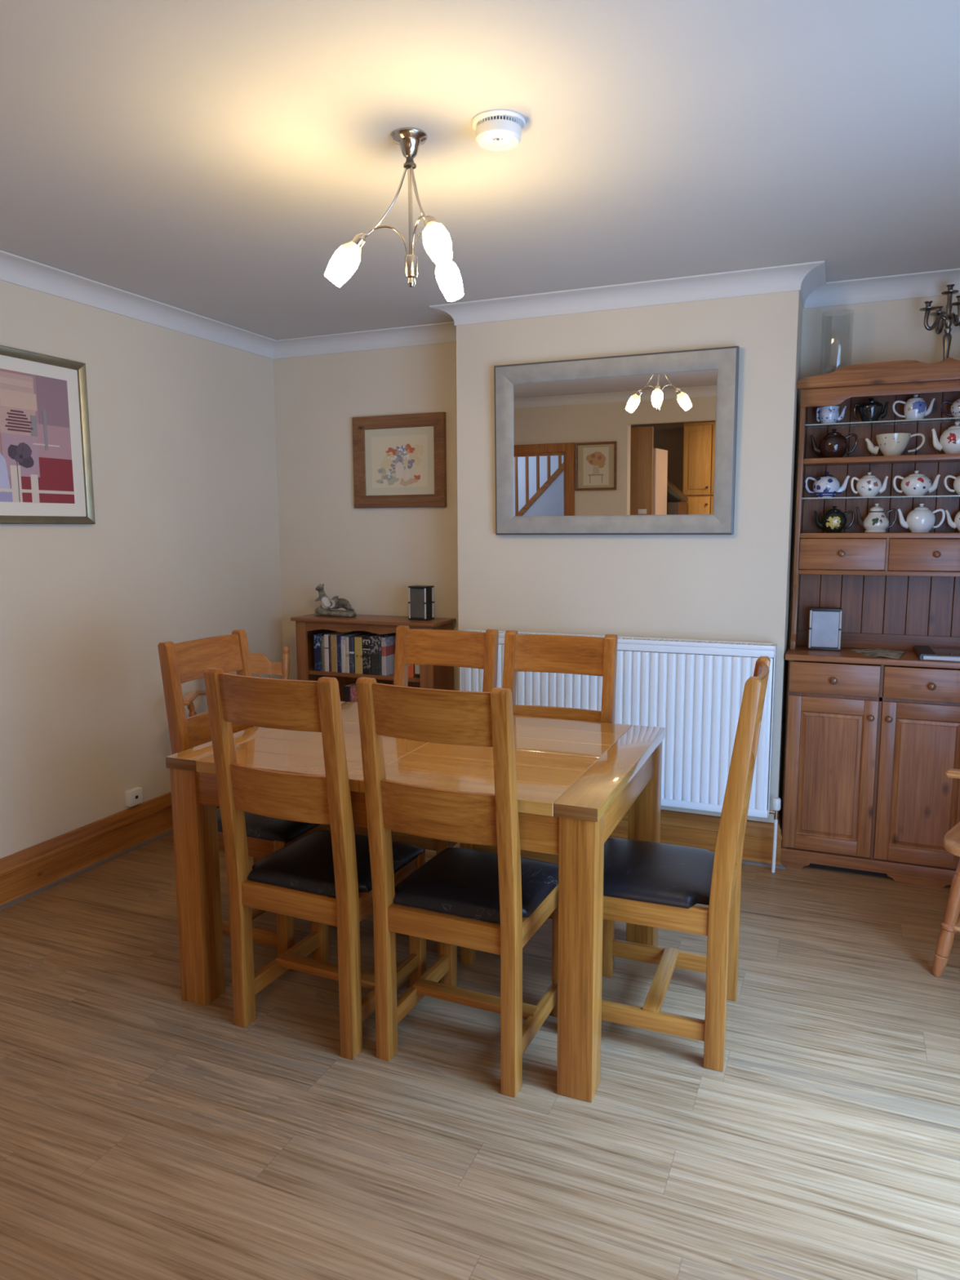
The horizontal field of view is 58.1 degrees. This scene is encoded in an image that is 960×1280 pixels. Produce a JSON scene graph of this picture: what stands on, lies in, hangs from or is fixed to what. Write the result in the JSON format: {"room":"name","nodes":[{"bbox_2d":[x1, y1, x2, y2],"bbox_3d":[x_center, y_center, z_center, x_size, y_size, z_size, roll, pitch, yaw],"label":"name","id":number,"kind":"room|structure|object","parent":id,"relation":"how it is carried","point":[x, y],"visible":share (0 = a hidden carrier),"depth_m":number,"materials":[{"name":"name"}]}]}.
{"room":"dining room","nodes":[
{"label":"dining room","id":0,"kind":"room"},
{"bbox_2d":[0,280,283,858],"bbox_3d":[-2.026,-0.155,2.976,0.120,2.451,4.540,3,8,23],"label":"wall","id":1,"kind":"structure","parent":0,"point":[182,544],"depth_m":3.86,"materials":[{"name":"beige paint"}]},
{"bbox_2d":[0,345,95,524],"bbox_3d":[-1.814,-0.764,3.213,0.026,0.660,0.900,3,8,23],"label":"framed print","id":2,"kind":"object","parent":1,"relation":"attached to","point":[46,468],"visible":1,"depth_m":3.42,"materials":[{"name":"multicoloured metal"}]},
{"bbox_2d":[0,791,219,906],"bbox_3d":[-1.951,0.972,3.094,0.030,0.184,4.300,3,8,23],"label":"baseboard","id":3,"kind":"structure","parent":1,"relation":"attached to","point":[24,872],"depth_m":3.68,"materials":[{"name":"brown wood"}]},
{"bbox_2d":[0,807,219,911],"bbox_3d":[-1.932,1.058,3.096,0.012,0.013,4.240,3,8,23],"label":"trim","id":4,"kind":"structure","parent":1,"relation":"attached to","point":[141,844],"depth_m":3.67,"materials":[{"name":"brown wood"}]},
{"bbox_2d":[124,786,142,806],"bbox_3d":[-1.581,0.717,3.950,0.031,0.070,0.078,3,8,23],"label":"socket","id":5,"kind":"object","parent":1,"relation":"attached to","point":[133,797],"visible":1,"depth_m":3.93,"materials":[{"name":"white plastic"}]},
{"bbox_2d":[0,249,276,359],"bbox_3d":[-1.933,-1.326,2.782,0.092,0.077,4.300,3,8,23],"label":"trim","id":6,"kind":"structure","parent":1,"relation":"attached to","point":[14,268],"depth_m":3.74,"materials":[{"name":"white paint"}]},
{"bbox_2d":[0,832,959,1279],"bbox_3d":[-1.278,1.338,1.281,5.900,0.080,7.420,3,8,23],"label":"floor","id":7,"kind":"structure","parent":0,"point":[146,1133],"depth_m":2.15,"materials":[{"name":"beige laminate"}]},
{"bbox_2d":[182,646,289,808],"bbox_3d":[-1.107,0.494,4.088,0.507,0.872,0.490,-1,8,-9],"label":"armchair","id":8,"kind":"object","parent":7,"relation":"on","point":[260,663],"visible":0.09,"depth_m":4.26,"materials":[{"name":"brown wood"}]},
{"bbox_2d":[157,629,336,972],"bbox_3d":[-0.773,0.526,3.055,0.502,1.069,0.413,3,8,24],"label":"dining chair","id":9,"kind":"object","parent":7,"relation":"on","point":[186,661],"visible":0.32,"depth_m":2.92,"materials":[{"name":"brown wood"}]},
{"bbox_2d":[203,667,426,1059],"bbox_3d":[-0.461,0.590,2.551,0.413,1.069,0.502,3,8,25],"label":"dining chair","id":10,"kind":"object","parent":7,"relation":"on","point":[335,862],"visible":0.92,"depth_m":2.38,"materials":[{"name":"brown wood"}]},
{"bbox_2d":[290,613,456,701],"bbox_3d":[-0.561,0.369,4.594,0.845,0.980,0.266,3,8,23],"label":"bookcase","id":11,"kind":"object","parent":7,"relation":"on","point":[431,677],"visible":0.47,"depth_m":4.49,"materials":[{"name":"brown wood"}]},
{"bbox_2d":[321,635,324,671],"bbox_3d":[-0.807,0.064,4.652,0.016,0.188,0.145,3,8,23],"label":"book","id":12,"kind":"object","parent":11,"relation":"on","point":[322,637],"visible":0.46,"depth_m":4.59,"materials":[{"name":"paper"}]},
{"bbox_2d":[313,631,336,671],"bbox_3d":[-0.834,0.058,4.671,0.048,0.196,0.160,3,8,23],"label":"book","id":13,"kind":"object","parent":11,"relation":"on","point":[317,637],"visible":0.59,"depth_m":4.60,"materials":[{"name":"blue paper"}]},
{"bbox_2d":[328,635,331,671],"bbox_3d":[-0.767,0.065,4.636,0.013,0.190,0.145,3,8,23],"label":"book","id":14,"kind":"object","parent":11,"relation":"on","point":[329,637],"visible":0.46,"depth_m":4.57,"materials":[{"name":"paper"}]},
{"bbox_2d":[324,631,340,671],"bbox_3d":[-0.783,0.060,4.650,0.026,0.197,0.160,3,8,23],"label":"book","id":15,"kind":"object","parent":11,"relation":"on","point":[326,636],"visible":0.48,"depth_m":4.58,"materials":[{"name":"white paper"}]},
{"bbox_2d":[314,583,355,617],"bbox_3d":[-0.774,-0.213,4.610,0.255,0.172,0.091,3,8,23],"label":"animal figurine","id":16,"kind":"object","parent":11,"relation":"on","point":[326,606],"visible":1,"depth_m":4.59,"materials":[{"name":"ceramic"}]},
{"bbox_2d":[330,631,351,671],"bbox_3d":[-0.741,0.061,4.632,0.036,0.199,0.160,3,8,23],"label":"book","id":17,"kind":"object","parent":11,"relation":"on","point":[333,637],"visible":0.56,"depth_m":4.56,"materials":[{"name":"paper"}]},
{"bbox_2d":[337,632,355,672],"bbox_3d":[-0.712,0.065,4.620,0.024,0.194,0.160,3,8,23],"label":"book","id":18,"kind":"object","parent":11,"relation":"on","point":[339,637],"visible":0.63,"depth_m":4.55,"materials":[{"name":"blue paper"}]},
{"bbox_2d":[342,681,355,702],"bbox_3d":[-0.675,0.351,4.642,0.045,0.235,0.160,3,8,23],"label":"book","id":19,"kind":"object","parent":11,"relation":"on","point":[346,688],"visible":0.22,"depth_m":4.56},
{"bbox_2d":[341,632,359,672],"bbox_3d":[-0.689,0.067,4.611,0.024,0.192,0.160,3,8,23],"label":"book","id":20,"kind":"object","parent":11,"relation":"on","point":[343,637],"visible":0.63,"depth_m":4.54,"materials":[{"name":"white paper"}]},
{"bbox_2d":[345,633,359,672],"bbox_3d":[-0.669,0.070,4.595,0.020,0.190,0.145,3,8,23],"label":"book","id":21,"kind":"object","parent":11,"relation":"on","point":[347,646],"visible":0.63,"depth_m":4.53,"materials":[{"name":"white paper"}]},
{"bbox_2d":[350,684,357,702],"bbox_3d":[-0.626,0.352,4.622,0.056,0.238,0.160,3,8,23],"label":"book","id":22,"kind":"object","parent":11,"relation":"on","point":[353,698],"visible":0.09,"depth_m":4.54,"materials":[{"name":"paper"}]},
{"bbox_2d":[348,634,364,673],"bbox_3d":[-0.646,0.071,4.585,0.027,0.190,0.145,3,8,23],"label":"book","id":23,"kind":"object","parent":11,"relation":"on","point":[351,639],"visible":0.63,"depth_m":4.52,"materials":[{"name":"blue paper"}]},
{"bbox_2d":[354,633,372,674],"bbox_3d":[-0.604,0.071,4.575,0.045,0.192,0.160,3,8,23],"label":"book","id":24,"kind":"object","parent":11,"relation":"on","point":[358,639],"visible":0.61,"depth_m":4.50,"materials":[{"name":"yellow paper"}]},
{"bbox_2d":[362,633,377,674],"bbox_3d":[-0.560,0.072,4.557,0.046,0.194,0.160,3,8,23],"label":"book","id":25,"kind":"object","parent":11,"relation":"on","point":[366,639],"visible":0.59,"depth_m":4.48,"materials":[{"name":"black paper"}]},
{"bbox_2d":[370,632,395,675],"bbox_3d":[-0.509,0.071,4.535,0.059,0.202,0.160,3,8,23],"label":"book","id":26,"kind":"object","parent":11,"relation":"on","point":[375,640],"visible":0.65,"depth_m":4.46,"materials":[{"name":"black paper"}]},
{"bbox_2d":[381,634,395,675],"bbox_3d":[-0.466,0.076,4.518,0.026,0.196,0.160,3,8,23],"label":"book","id":27,"kind":"object","parent":11,"relation":"on","point":[388,642],"visible":0.72,"depth_m":4.47,"materials":[{"name":"white paper"}]},
{"bbox_2d":[408,664,414,677],"bbox_3d":[-0.328,0.087,4.452,0.036,0.190,0.145,3,8,23],"label":"book","id":28,"kind":"object","parent":11,"relation":"on","point":[411,667],"visible":0.09,"depth_m":4.39,"materials":[{"name":"orange paper"}]},
{"bbox_2d":[414,664,419,678],"bbox_3d":[-0.289,0.091,4.436,0.030,0.185,0.145,3,8,23],"label":"book","id":29,"kind":"object","parent":11,"relation":"on","point":[416,666],"visible":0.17,"depth_m":4.38,"materials":[{"name":"beige paper"}]},
{"bbox_2d":[408,585,434,620],"bbox_3d":[-0.300,-0.191,4.423,0.106,0.172,0.086,4,8,28],"label":"lantern","id":30,"kind":"object","parent":11,"relation":"on","point":[420,602],"visible":1,"depth_m":4.39,"materials":[{"name":"black metal"}]},
{"bbox_2d":[165,701,665,1102],"bbox_3d":[-0.153,0.706,2.792,1.316,0.775,0.911,3,8,22],"label":"dining table","id":31,"kind":"object","parent":7,"relation":"on","point":[577,780],"visible":0.71,"depth_m":2.52,"materials":[{"name":"brown wood"}]},
{"bbox_2d":[353,625,498,957],"bbox_3d":[-0.209,0.510,3.153,0.413,1.069,0.502,3,8,22],"label":"dining chair","id":32,"kind":"object","parent":7,"relation":"on","point":[455,648],"visible":0.12,"depth_m":3.28,"materials":[{"name":"brown wood"}]},
{"bbox_2d":[355,676,558,1097],"bbox_3d":[-0.024,0.609,2.391,0.413,1.069,0.502,3,8,24],"label":"dining chair","id":33,"kind":"object","parent":7,"relation":"on","point":[517,893],"visible":0.97,"depth_m":2.22,"materials":[{"name":"brown wood"}]},
{"bbox_2d":[459,630,617,964],"bbox_3d":[0.212,0.531,2.982,0.413,1.069,0.502,3,8,21],"label":"dining chair","id":34,"kind":"object","parent":7,"relation":"on","point":[544,653],"visible":0.23,"depth_m":3.11,"materials":[{"name":"brown wood"}]},
{"bbox_2d":[601,656,770,1071],"bbox_3d":[0.551,0.592,2.498,0.502,1.069,0.413,3,8,21],"label":"dining chair","id":35,"kind":"object","parent":7,"relation":"on","point":[658,885],"visible":0.91,"depth_m":2.36,"materials":[{"name":"brown wood"}]},
{"bbox_2d":[780,357,959,888],"bbox_3d":[1.827,-0.058,3.493,1.111,2.091,0.326,3,8,23],"label":"dresser","id":36,"kind":"object","parent":7,"relation":"on","point":[871,743],"visible":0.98,"depth_m":3.56,"materials":[{"name":"brown wood"}]},
{"bbox_2d":[807,606,842,650],"bbox_3d":[1.483,-0.050,3.718,0.131,0.178,0.086,2,8,19],"label":"picture frame","id":37,"kind":"object","parent":36,"relation":"on","point":[824,626],"visible":1,"depth_m":3.68,"materials":[{"name":"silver metal"}]},
{"bbox_2d":[804,471,849,497],"bbox_3d":[1.466,-0.657,3.652,0.107,0.107,0.151,-5,9,-34],"label":"teapot","id":38,"kind":"object","parent":36,"relation":"on","point":[825,486],"visible":0.97,"depth_m":3.62,"materials":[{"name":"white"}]},
{"bbox_2d":[816,405,846,425],"bbox_3d":[1.467,-0.940,3.619,0.095,0.074,0.083,-2,8,-14],"label":"teapot","id":39,"kind":"object","parent":36,"relation":"on","point":[827,415],"visible":0.98,"depth_m":3.59,"materials":[{"name":"white ceramic"}]},
{"bbox_2d":[809,428,857,457],"bbox_3d":[1.482,-0.823,3.625,0.115,0.123,0.158,-5,9,-32],"label":"teapot","id":40,"kind":"object","parent":36,"relation":"on","point":[833,445],"visible":0.97,"depth_m":3.59,"materials":[{"name":"brown ceramic"}]},
{"bbox_2d":[813,506,854,533],"bbox_3d":[1.498,-0.511,3.659,0.102,0.112,0.134,-5,9,-31],"label":"teapot","id":41,"kind":"object","parent":36,"relation":"on","point":[833,521],"visible":1,"depth_m":3.63,"materials":[{"name":"black ceramic"}]},
{"bbox_2d":[850,472,888,497],"bbox_3d":[1.617,-0.646,3.590,0.096,0.100,0.112,-4,8,-27],"label":"teapot","id":42,"kind":"object","parent":36,"relation":"on","point":[868,485],"visible":0.98,"depth_m":3.56,"materials":[{"name":"white ceramic"}]},
{"bbox_2d":[853,398,888,423],"bbox_3d":[1.607,-0.945,3.555,0.095,0.098,0.096,-3,8,-23],"label":"teapot","id":43,"kind":"object","parent":36,"relation":"on","point":[868,411],"visible":0.98,"depth_m":3.53,"materials":[{"name":"black ceramic"}]},
{"bbox_2d":[785,645,959,669],"bbox_3d":[1.831,0.078,3.520,1.096,0.026,0.305,3,8,23],"label":"countertop","id":44,"kind":"structure","parent":36,"relation":"on","point":[802,653],"depth_m":3.51,"materials":[{"name":"brown wood"}]},
{"bbox_2d":[855,503,897,532],"bbox_3d":[1.647,-0.508,3.596,0.128,0.120,0.102,-2,8,-15],"label":"teapot","id":45,"kind":"object","parent":36,"relation":"on","point":[876,521],"visible":1,"depth_m":3.57,"materials":[{"name":"white ceramic"}]},
{"bbox_2d":[850,648,905,658],"bbox_3d":[1.648,0.054,3.576,0.210,0.007,0.237,3,8,23],"label":"leaflet","id":46,"kind":"object","parent":36,"relation":"on","point":[869,652],"visible":1,"depth_m":3.57,"materials":[{"name":"beige paper"}]},
{"bbox_2d":[800,532,959,537],"bbox_3d":[1.855,-0.426,3.517,1.032,0.022,0.156,3,8,23],"label":"shelf","id":47,"kind":"object","parent":36,"relation":"attached to","point":[804,535],"depth_m":3.54,"materials":[{"name":"brown wood"}]},
{"bbox_2d":[803,453,959,466],"bbox_3d":[1.854,-0.731,3.477,1.032,0.022,0.156,3,8,23],"label":"shelf","id":48,"kind":"object","parent":36,"relation":"attached to","point":[865,460],"depth_m":3.54,"materials":[{"name":"brown wood"}]},
{"bbox_2d":[865,432,924,456],"bbox_3d":[1.695,-0.797,3.540,0.190,0.091,0.132,-2,8,-10],"label":"teapot","id":49,"kind":"object","parent":36,"relation":"on","point":[889,444],"visible":0.91,"depth_m":3.50,"materials":[{"name":"white ceramic"}]},
{"bbox_2d":[892,395,934,421],"bbox_3d":[1.755,-0.939,3.496,0.083,0.101,0.138,-6,10,-40],"label":"teapot","id":50,"kind":"object","parent":36,"relation":"on","point":[915,408],"visible":0.98,"depth_m":3.47,"materials":[{"name":"white ceramic"}]},
{"bbox_2d":[893,470,940,496],"bbox_3d":[1.778,-0.639,3.522,0.113,0.102,0.138,-4,8,-29],"label":"teapot","id":51,"kind":"object","parent":36,"relation":"on","point":[914,484],"visible":0.99,"depth_m":3.49,"materials":[{"name":"white ceramic"}]},
{"bbox_2d":[897,503,945,532],"bbox_3d":[1.802,-0.499,3.532,0.107,0.117,0.148,-5,9,-33],"label":"teapot","id":52,"kind":"object","parent":36,"relation":"on","point":[921,519],"visible":1,"depth_m":3.50,"materials":[{"name":"white ceramic"}]},
{"bbox_2d":[913,645,959,662],"bbox_3d":[1.912,0.057,3.479,0.278,0.024,0.276,3,8,21],"label":"book","id":53,"kind":"object","parent":36,"relation":"on","point":[923,652],"visible":1,"depth_m":3.43,"materials":[{"name":"brown"}]},
{"bbox_2d":[919,284,959,360],"bbox_3d":[1.855,-1.216,3.429,0.178,0.367,0.178,-7,10,-43],"label":"candelabra","id":54,"kind":"object","parent":36,"relation":"on","point":[947,321],"visible":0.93,"depth_m":3.42,"materials":[{"name":"grey metal"}]},
{"bbox_2d":[919,300,937,311],"bbox_3d":[1.772,-1.318,3.417,0.062,0.037,0.062,3,8,23],"label":"candle cup","id":55,"kind":"object","parent":54,"relation":"on","point":[927,308],"depth_m":3.41,"materials":[{"name":"grey metal"}]},
{"bbox_2d":[929,306,946,315],"bbox_3d":[1.856,-1.329,3.497,0.062,0.037,0.062,3,8,23],"label":"candle cup","id":56,"kind":"object","parent":54,"relation":"on","point":[939,312],"depth_m":3.49,"materials":[{"name":"grey metal"}]},
{"bbox_2d":[941,284,959,294],"bbox_3d":[1.854,-1.380,3.407,0.062,0.037,0.062,3,8,23],"label":"candle cup","id":57,"kind":"object","parent":54,"relation":"on","point":[950,291],"depth_m":3.40,"materials":[{"name":"grey metal"}]},
{"bbox_2d":[951,295,959,306],"bbox_3d":[1.853,-1.308,3.334,0.062,0.037,0.062,3,8,23],"label":"candle cup","id":58,"kind":"object","parent":54,"relation":"on","point":[956,304],"depth_m":3.33,"materials":[{"name":"grey metal"}]},
{"bbox_2d":[931,422,959,453],"bbox_3d":[1.900,-0.805,3.450,0.121,0.129,0.142,-4,8,-27],"label":"teapot","id":59,"kind":"object","parent":36,"relation":"on","point":[949,440],"visible":0.93,"depth_m":3.43,"materials":[{"name":"white ceramic"}]},
{"bbox_2d":[940,398,959,417],"bbox_3d":[1.914,-0.924,3.427,0.084,0.087,0.142,-6,9,-38],"label":"teapot","id":60,"kind":"object","parent":36,"relation":"on","point":[955,407],"visible":0.92,"depth_m":3.42,"materials":[{"name":"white ceramic"}]},
{"bbox_2d":[943,475,959,495],"bbox_3d":[1.944,-0.628,3.454,0.091,0.098,0.139,-6,9,-36],"label":"teapot","id":61,"kind":"object","parent":36,"relation":"on","point":[957,482],"visible":1,"depth_m":3.46,"materials":[{"name":"white ceramic"}]},
{"bbox_2d":[945,510,959,532],"bbox_3d":[1.956,-0.487,3.468,0.092,0.109,0.139,-6,9,-35],"label":"teapot","id":62,"kind":"object","parent":36,"relation":"on","point":[956,524],"visible":1,"depth_m":3.48,"materials":[{"name":"white ceramic"}]},
{"bbox_2d":[932,768,959,977],"bbox_3d":[1.770,0.657,2.743,0.490,0.872,0.507,7,10,44],"label":"armchair","id":63,"kind":"object","parent":7,"relation":"on","point":[950,925],"visible":1,"depth_m":2.77,"materials":[{"name":"brown wood"}]},
{"bbox_2d":[0,0,959,339],"bbox_3d":[-1.395,-1.187,0.997,5.670,0.100,7.420,3,8,23],"label":"ceiling","id":64,"kind":"structure","parent":0,"point":[213,159],"depth_m":2.28,"materials":[{"name":"white paint"}]},
{"bbox_2d":[324,127,463,302],"bbox_3d":[-0.187,-1.120,2.291,0.398,0.376,0.392,3,8,23],"label":"ceiling light","id":65,"kind":"object","parent":64,"relation":"attached to","point":[437,241],"visible":1,"depth_m":2.25,"materials":[{"name":"white glass"}]},
{"bbox_2d":[471,109,525,151],"bbox_3d":[0.046,-1.267,2.161,0.136,0.053,0.136,3,8,23],"label":"smoke detector","id":66,"kind":"object","parent":64,"relation":"attached to","point":[495,130],"visible":1,"depth_m":2.12,"materials":[{"name":"white plastic"}]},
{"bbox_2d":[475,115,520,128],"bbox_3d":[0.046,-1.280,2.159,0.111,0.012,0.111,3,8,23],"label":"vent","id":67,"kind":"object","parent":66,"relation":"attached to","point":[482,121],"depth_m":2.11,"materials":[{"name":"white plastic"}]},
{"bbox_2d":[273,293,959,801],"bbox_3d":[0.762,-0.326,4.190,4.070,2.451,0.120,3,8,23],"label":"wall","id":68,"kind":"structure","parent":0,"point":[369,558],"depth_m":4.62,"materials":[{"name":"beige paint"}]},
{"bbox_2d":[273,321,456,359],"bbox_3d":[-0.583,-1.554,4.482,1.253,0.077,0.092,3,8,23],"label":"trim","id":69,"kind":"structure","parent":68,"relation":"attached to","point":[441,332],"depth_m":4.50,"materials":[{"name":"white paint"}]},
{"bbox_2d":[351,412,446,508],"bbox_3d":[-0.426,-0.936,4.531,0.540,0.477,0.026,3,8,23],"label":"framed picture","id":70,"kind":"object","parent":68,"relation":"attached to","point":[400,460],"visible":1,"depth_m":4.53,"materials":[{"name":"brown wood"}]},
{"bbox_2d":[371,434,427,488],"bbox_3d":[-0.425,-0.936,4.535,0.332,0.267,0.003,3,8,23],"label":"print","id":71,"kind":"object","parent":70,"relation":"attached to","point":[397,460],"depth_m":4.53,"materials":[{"name":"beige paper"}]},
{"bbox_2d":[804,267,959,308],"bbox_3d":[1.925,-1.428,3.435,1.206,0.077,0.092,3,8,23],"label":"trim","id":72,"kind":"structure","parent":68,"relation":"attached to","point":[930,283],"depth_m":3.56,"materials":[{"name":"white paint"}]},
{"bbox_2d":[456,290,802,822],"bbox_3d":[0.643,-0.301,4.003,1.491,2.451,0.319,3,8,23],"label":"wall","id":73,"kind":"structure","parent":0,"point":[736,587],"depth_m":3.75,"materials":[{"name":"beige paint"}]},
{"bbox_2d":[429,306,456,326],"bbox_3d":[-0.109,-1.508,4.112,0.092,0.077,0.412,3,8,23],"label":"trim","id":74,"kind":"structure","parent":73,"relation":"attached to","point":[443,313],"depth_m":4.03,"materials":[{"name":"white paint"}]},
{"bbox_2d":[493,346,739,534],"bbox_3d":[0.563,-0.839,3.760,1.063,0.757,0.034,3,9,23],"label":"wall mirror","id":75,"kind":"object","parent":73,"relation":"attached to","point":[642,443],"visible":1,"depth_m":3.75,"materials":[{"name":"clear mirror"}]},
{"bbox_2d":[460,629,781,872],"bbox_3d":[0.597,0.465,3.881,1.448,0.965,0.123,3,8,23],"label":"radiator","id":76,"kind":"object","parent":73,"relation":"attached to","point":[693,690],"visible":0.57,"depth_m":3.69,"materials":[{"name":"white metal"}]},
{"bbox_2d":[466,629,776,650],"bbox_3d":[0.568,-0.004,3.813,1.395,0.018,0.090,3,8,23],"label":"grille","id":77,"kind":"object","parent":76,"relation":"attached to","point":[671,644],"depth_m":3.67,"materials":[{"name":"white metal"}]},
{"bbox_2d":[429,260,824,325],"bbox_3d":[0.558,-1.452,3.662,1.676,0.077,0.092,3,8,23],"label":"trim","id":78,"kind":"structure","parent":73,"relation":"attached to","point":[788,277],"depth_m":3.64,"materials":[{"name":"white paint"}]},
{"bbox_2d":[611,808,782,864],"bbox_3d":[0.581,0.845,3.990,1.551,0.184,0.030,3,8,23],"label":"baseboard","id":79,"kind":"structure","parent":73,"relation":"attached to","point":[677,828],"depth_m":3.81,"materials":[{"name":"brown wood"}]},
{"bbox_2d":[742,859,784,869],"bbox_3d":[0.573,0.932,3.982,1.575,0.013,0.012,3,8,23],"label":"trim","id":80,"kind":"structure","parent":73,"relation":"attached to","point":[744,861],"depth_m":3.71,"materials":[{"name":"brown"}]},
{"bbox_2d":[777,801,782,864],"bbox_3d":[1.343,0.860,3.844,0.030,0.184,0.349,3,8,23],"label":"baseboard","id":81,"kind":"structure","parent":73,"relation":"attached to","point":[780,815],"depth_m":3.78,"materials":[{"name":"brown wood"}]},
{"bbox_2d":[799,262,826,308],"bbox_3d":[1.350,-1.435,3.503,0.092,0.077,0.412,3,8,23],"label":"trim","id":82,"kind":"structure","parent":73,"relation":"attached to","point":[815,277],"depth_m":3.50,"materials":[{"name":"white paint"}]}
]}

